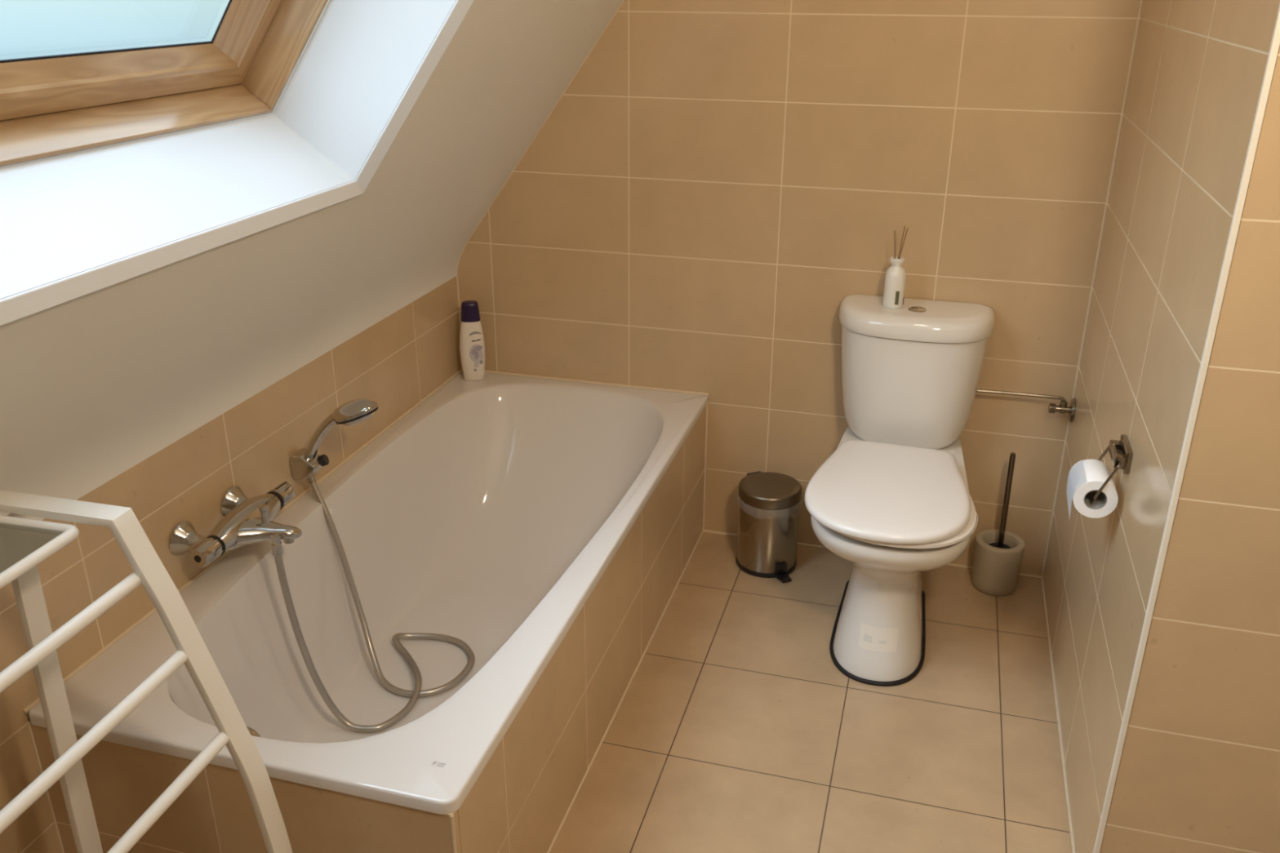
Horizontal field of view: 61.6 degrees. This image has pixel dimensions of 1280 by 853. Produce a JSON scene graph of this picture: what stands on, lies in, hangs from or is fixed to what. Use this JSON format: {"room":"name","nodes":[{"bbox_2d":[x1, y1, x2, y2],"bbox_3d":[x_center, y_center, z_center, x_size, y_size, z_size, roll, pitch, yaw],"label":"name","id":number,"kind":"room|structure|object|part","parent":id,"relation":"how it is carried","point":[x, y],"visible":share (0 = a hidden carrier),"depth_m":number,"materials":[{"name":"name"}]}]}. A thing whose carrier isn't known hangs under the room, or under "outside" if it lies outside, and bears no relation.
{"room":"bathroom","nodes":[
{"label":"bathroom","id":0,"kind":"room"},
{"bbox_2d":[0,276,462,852],"bbox_3d":[-1.103,0.624,1.467,0.100,0.708,4.100,7,24,15],"label":"wall","id":1,"kind":"structure","parent":0,"point":[394,363],"depth_m":2.06,"materials":[{"name":"beige tile"}]},
{"bbox_2d":[26,720,64,852],"bbox_3d":[-0.972,0.655,1.783,0.006,0.406,0.006,17,28,35],"label":"trim","id":2,"kind":"structure","parent":1,"relation":"attached to","point":[28,722],"depth_m":1.76,"materials":[{"name":"tile"}]},
{"bbox_2d":[168,481,302,568],"bbox_3d":[-0.749,0.185,2.086,0.183,0.085,0.293,7,24,15],"label":"mixer tap","id":3,"kind":"object","parent":1,"relation":"attached to","point":[245,521],"visible":1,"depth_m":2.05,"materials":[{"name":"silver metal"}]},
{"bbox_3d":[-0.804,0.234,1.986,0.041,0.042,0.048,7,24,15],"label":"temperature knob","id":4,"kind":"part","parent":3,"relation":"part of","materials":[{"name":"silver metal"}]},
{"bbox_3d":[-0.737,0.142,2.202,0.041,0.042,0.048,7,24,15],"label":"flow knob","id":5,"kind":"part","parent":3,"relation":"part of","materials":[{"name":"silver metal"}]},
{"bbox_2d":[271,475,475,732],"bbox_3d":[-0.553,0.363,2.289,0.361,0.438,0.357,0,23,-1],"label":"shower hose","id":6,"kind":"object","parent":3,"relation":"attached to","point":[414,695],"visible":1,"depth_m":2.34,"materials":[{"name":"grey metal"}]},
{"bbox_2d":[22,368,462,714],"bbox_3d":[-0.746,0.141,2.423,0.009,0.010,1.650,7,24,15],"label":"trim","id":7,"kind":"structure","parent":1,"relation":"attached to","point":[108,646],"depth_m":2.12,"materials":[{"name":"tile"}]},
{"bbox_2d":[289,448,328,479],"bbox_3d":[-0.721,0.084,2.351,0.072,0.059,0.051,7,24,15],"label":"bracket","id":8,"kind":"object","parent":1,"relation":"attached to","point":[302,468],"visible":1,"depth_m":2.33,"materials":[{"name":"silver metal"}]},
{"bbox_3d":[-0.694,0.074,2.352,0.022,0.027,0.026,7,24,15],"label":"clamp knob","id":9,"kind":"part","parent":8,"relation":"part of","materials":[{"name":"black plastic"}]},
{"bbox_2d":[305,398,377,459],"bbox_3d":[-0.648,0.023,2.305,0.198,0.186,0.077,7,24,15],"label":"shower","id":10,"kind":"object","parent":8,"relation":"on","point":[352,412],"visible":0.94,"depth_m":2.25,"materials":[{"name":"silver metal"}]},
{"bbox_3d":[-0.676,0.029,2.315,0.140,0.168,0.031,7,24,15],"label":"handle","id":11,"kind":"part","parent":10,"relation":"part of","materials":[{"name":"silver metal"}]},
{"bbox_2d":[456,275,461,328],"bbox_3d":[-0.519,-0.298,3.099,0.006,0.282,0.006,17,28,35],"label":"trim","id":12,"kind":"structure","parent":1,"relation":"attached to","point":[456,276],"depth_m":3.07,"materials":[{"name":"tile"}]},
{"bbox_2d":[29,722,461,852],"bbox_3d":[-0.617,0.693,1.699,0.733,0.404,0.018,7,24,15],"label":"wall","id":13,"kind":"structure","parent":0,"point":[215,813],"depth_m":1.65,"materials":[{"name":"beige tile"}]},
{"bbox_2d":[449,814,457,852],"bbox_3d":[-0.268,0.737,1.601,0.006,0.402,0.006,17,28,35],"label":"trim","id":14,"kind":"structure","parent":13,"relation":"attached to","point":[451,818],"depth_m":1.53,"materials":[{"name":"plastic"}]},
{"bbox_2d":[0,0,623,520],"bbox_3d":[0.406,-0.340,0.593,3.389,1.759,4.100,7,24,15],"label":"ceiling","id":15,"kind":"structure","parent":0,"point":[93,386],"depth_m":1.98,"materials":[{"name":"beige paint"}]},
{"bbox_2d":[0,0,474,326],"bbox_3d":[-0.497,-0.661,1.200,0.884,1.042,1.214,7,24,15],"label":"window","id":16,"kind":"structure","parent":15,"relation":"attached to","point":[76,225],"depth_m":1.70,"materials":[{"name":"white paint"}]},
{"bbox_3d":[-0.864,-0.436,1.409,0.032,0.069,1.134,39,28,-2],"label":"sash rail","id":17,"kind":"part","parent":16,"relation":"part of","materials":[{"name":"brown wood"}]},
{"bbox_2d":[457,406,706,852],"bbox_3d":[-0.058,0.422,2.341,0.041,0.404,1.628,7,24,15],"label":"wall","id":18,"kind":"structure","parent":0,"point":[520,800],"depth_m":2.11,"materials":[{"name":"beige tile"}]},
{"bbox_2d":[546,530,703,852],"bbox_3d":[-0.042,0.614,2.405,0.007,0.007,1.650,7,24,15],"label":"trim","id":19,"kind":"structure","parent":18,"relation":"attached to","point":[701,534],"depth_m":2.37,"materials":[{"name":"tile"}]},
{"bbox_2d":[457,0,1140,575],"bbox_3d":[0.301,-0.784,2.696,1.673,2.350,0.100,7,24,15],"label":"wall","id":20,"kind":"structure","parent":0,"point":[699,209],"depth_m":2.70,"materials":[{"name":"beige tile"}]},
{"bbox_2d":[456,0,625,275],"bbox_3d":[0.040,-1.120,2.577,1.162,1.643,0.005,7,24,15],"label":"trim","id":21,"kind":"structure","parent":20,"relation":"attached to","point":[624,0],"depth_m":2.82,"materials":[{"name":"tile"}]},
{"bbox_2d":[484,370,708,395],"bbox_3d":[-0.165,-0.128,3.061,0.737,0.010,0.009,7,24,15],"label":"trim","id":22,"kind":"structure","parent":20,"relation":"attached to","point":[487,371],"depth_m":3.04,"materials":[{"name":"tile"}]},
{"bbox_2d":[702,401,708,530],"bbox_3d":[0.185,0.119,3.056,0.006,0.406,0.006,17,28,35],"label":"trim","id":23,"kind":"structure","parent":20,"relation":"attached to","point":[707,405],"depth_m":3.05,"materials":[{"name":"tile"}]},
{"bbox_2d":[703,529,1041,577],"bbox_3d":[0.638,0.356,3.017,0.936,0.008,0.008,7,24,15],"label":"trim","id":24,"kind":"structure","parent":20,"relation":"attached to","point":[704,531],"depth_m":3.05,"materials":[{"name":"tile"}]},
{"bbox_2d":[976,389,1075,422],"bbox_3d":[0.951,-0.055,2.694,0.262,0.064,0.062,7,24,15],"label":"valve","id":25,"kind":"object","parent":20,"relation":"attached to","point":[1062,408],"visible":0.98,"depth_m":2.66,"materials":[{"name":"silver metal"}]},
{"bbox_3d":[1.026,-0.046,2.675,0.017,0.025,0.025,7,24,15],"label":"valve knob","id":26,"kind":"part","parent":25,"relation":"part of","materials":[{"name":"silver metal"}]},
{"bbox_2d":[549,531,1072,852],"bbox_3d":[0.425,1.191,1.178,3.309,0.100,4.200,7,24,15],"label":"floor","id":27,"kind":"structure","parent":0,"point":[737,728],"depth_m":2.29,"materials":[{"name":"beige tile"}]},
{"bbox_2d":[0,489,293,852],"bbox_3d":[-0.742,0.623,1.245,0.395,0.887,0.620,6,24,13],"label":"towel stand","id":28,"kind":"object","parent":27,"relation":"on","point":[25,543],"visible":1,"depth_m":1.35,"materials":[{"name":"white metal"}]},
{"bbox_2d":[0,522,64,573],"bbox_3d":[-0.820,0.225,1.098,0.114,0.005,0.530,6,24,13],"label":"glass shelf","id":29,"kind":"object","parent":28,"relation":"attached to","point":[23,545],"depth_m":1.29,"materials":[{"name":"clear glass"}]},
{"bbox_3d":[-0.820,0.225,1.098,0.138,0.015,0.552,6,24,13],"label":"shelf frame","id":30,"kind":"part","parent":28,"relation":"part of","materials":[{"name":"white metal"}]},
{"bbox_3d":[-0.817,0.509,1.545,0.030,0.861,0.035,6,24,13],"label":"leg","id":31,"kind":"part","parent":28,"relation":"part of","materials":[{"name":"white metal"}]},
{"bbox_2d":[28,371,707,814],"bbox_3d":[-0.392,0.354,2.403,0.736,0.374,1.649,7,24,15],"label":"bathtub","id":32,"kind":"object","parent":27,"relation":"on","point":[487,517],"visible":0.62,"depth_m":2.42,"materials":[{"name":"ceramic"}]},
{"bbox_2d":[459,300,484,381],"bbox_3d":[-0.475,-0.242,3.033,0.071,0.228,0.044,-2,23,-6],"label":"shampoo bottle","id":33,"kind":"object","parent":32,"relation":"on","point":[472,344],"visible":1,"depth_m":3.02,"materials":[{"name":"white plastic"}]},
{"bbox_2d":[468,331,484,371],"bbox_3d":[-0.461,-0.213,3.031,0.034,0.118,0.027,7,24,15],"label":"print","id":34,"kind":"object","parent":33,"relation":"attached to","point":[476,339],"depth_m":3.03},
{"bbox_2d":[735,471,802,582],"bbox_3d":[0.347,0.266,2.916,0.170,0.244,0.186,7,24,15],"label":"pedal bin","id":35,"kind":"object","parent":27,"relation":"on","point":[769,502],"visible":1,"depth_m":2.86,"materials":[{"name":"silver metal"}]},
{"bbox_3d":[0.349,0.169,2.880,0.170,0.036,0.170,7,24,15],"label":"bin lid","id":36,"kind":"part","parent":35,"relation":"part of","materials":[{"name":"metal"}]},
{"bbox_2d":[804,294,995,686],"bbox_3d":[0.602,0.154,2.536,0.379,0.754,0.709,7,24,15],"label":"toilet","id":37,"kind":"object","parent":27,"relation":"on","point":[893,500],"visible":1,"depth_m":2.51,"materials":[{"name":"ceramic"}]},
{"bbox_2d":[863,634,872,643],"bbox_3d":[0.524,0.487,2.466,0.021,0.015,0.006,13,26,27],"label":"print","id":38,"kind":"object","parent":37,"relation":"attached to","point":[868,638],"depth_m":2.47},
{"bbox_2d":[878,640,886,644],"bbox_3d":[0.555,0.494,2.456,0.018,0.006,0.003,3,23,7],"label":"print","id":39,"kind":"object","parent":37,"relation":"attached to","point":[879,642],"depth_m":2.46},
{"bbox_3d":[0.559,0.139,2.411,0.356,0.026,0.476,7,24,15],"label":"lid","id":40,"kind":"part","parent":37,"relation":"part of","materials":[{"name":"plastic"}]},
{"bbox_2d":[882,226,907,309],"bbox_3d":[0.623,-0.387,2.606,0.050,0.199,0.049,7,24,15],"label":"reed diffuser","id":41,"kind":"object","parent":37,"relation":"on","point":[895,276],"visible":1,"depth_m":2.60,"materials":[{"name":"white ceramic"}]},
{"bbox_3d":[0.577,0.158,2.418,0.347,0.011,0.461,7,24,15],"label":"seat","id":42,"kind":"part","parent":37,"relation":"part of","materials":[{"name":"plastic"}]},
{"bbox_3d":[0.674,-0.262,2.631,0.379,0.051,0.190,7,24,15],"label":"cistern lid","id":43,"kind":"part","parent":37,"relation":"part of","materials":[{"name":"ceramic"}]},
{"bbox_2d":[972,528,1025,595],"bbox_3d":[0.943,0.360,2.835,0.125,0.139,0.125,7,24,15],"label":"toilet brush holder","id":44,"kind":"object","parent":27,"relation":"on","point":[995,571],"visible":0.96,"depth_m":2.80,"materials":[{"name":"ceramic"}]},
{"bbox_2d":[988,452,1015,548],"bbox_3d":[0.946,0.234,2.782,0.076,0.370,0.076,7,24,15],"label":"toilet brush","id":45,"kind":"object","parent":44,"relation":"in","point":[1000,544],"visible":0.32,"depth_m":2.76,"materials":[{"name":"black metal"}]},
{"bbox_3d":[0.943,0.194,2.762,0.014,0.281,0.027,15,27,31],"label":"handle","id":46,"kind":"part","parent":45,"relation":"part of","materials":[{"name":"silver metal"}]},
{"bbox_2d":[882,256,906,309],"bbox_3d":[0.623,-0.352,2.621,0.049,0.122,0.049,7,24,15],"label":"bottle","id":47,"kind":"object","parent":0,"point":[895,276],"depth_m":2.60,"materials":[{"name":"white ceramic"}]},
{"bbox_2d":[1042,0,1279,852],"bbox_3d":[0.994,-0.469,1.959,0.100,2.350,1.260,7,24,15],"label":"wall","id":48,"kind":"structure","parent":0,"point":[1197,68],"depth_m":1.87,"materials":[{"name":"beige tile"}]},
{"bbox_2d":[1040,577,1075,852],"bbox_3d":[0.928,0.627,2.383,0.008,0.008,1.168,7,24,15],"label":"trim","id":49,"kind":"structure","parent":48,"relation":"attached to","point":[1042,578],"depth_m":2.32,"materials":[{"name":"tile"}]},
{"bbox_2d":[1041,0,1142,577],"bbox_3d":[1.091,-0.673,2.441,0.007,2.350,0.007,7,24,15],"label":"trim","id":50,"kind":"structure","parent":48,"relation":"attached to","point":[1140,3],"depth_m":2.56,"materials":[{"name":"tile"}]},
{"bbox_2d":[1092,434,1133,499],"bbox_3d":[0.846,0.071,1.932,0.052,0.092,0.109,7,24,15],"label":"toilet paper holder","id":51,"kind":"object","parent":48,"relation":"attached to","point":[1121,454],"visible":0.84,"depth_m":1.90,"materials":[{"name":"silver metal"}]},
{"bbox_2d":[1066,458,1118,519],"bbox_3d":[0.825,0.117,1.957,0.075,0.085,0.096,7,24,15],"label":"toilet roll","id":52,"kind":"object","parent":51,"relation":"hanging from","point":[1086,477],"visible":0.98,"depth_m":1.93,"materials":[{"name":"white paper"}]},
{"bbox_3d":[0.850,0.063,1.976,0.036,0.073,0.023,7,24,15],"label":"wire arm","id":53,"kind":"part","parent":51,"relation":"part of","materials":[{"name":"silver metal"}]},
{"bbox_3d":[0.827,0.095,1.900,0.036,0.073,0.023,7,24,15],"label":"wire arm","id":54,"kind":"part","parent":51,"relation":"part of","materials":[{"name":"silver metal"}]},
{"bbox_3d":[0.868,0.049,1.920,0.010,0.042,0.088,7,24,15],"label":"plate","id":55,"kind":"part","parent":51,"relation":"part of","materials":[{"name":"silver metal"}]},
{"bbox_2d":[1093,4,1279,852],"bbox_3d":[0.775,-0.236,1.409,0.009,2.350,0.009,7,24,15],"label":"trim","id":56,"kind":"structure","parent":48,"relation":"attached to","point":[1275,42],"depth_m":1.49,"materials":[{"name":"white plastic"}]},
{"bbox_2d":[1099,45,1279,852],"bbox_3d":[1.479,-0.175,1.270,1.428,2.350,0.100,7,24,15],"label":"wall","id":57,"kind":"structure","parent":0,"point":[1198,771],"depth_m":1.60,"materials":[{"name":"beige tile"}]}
]}

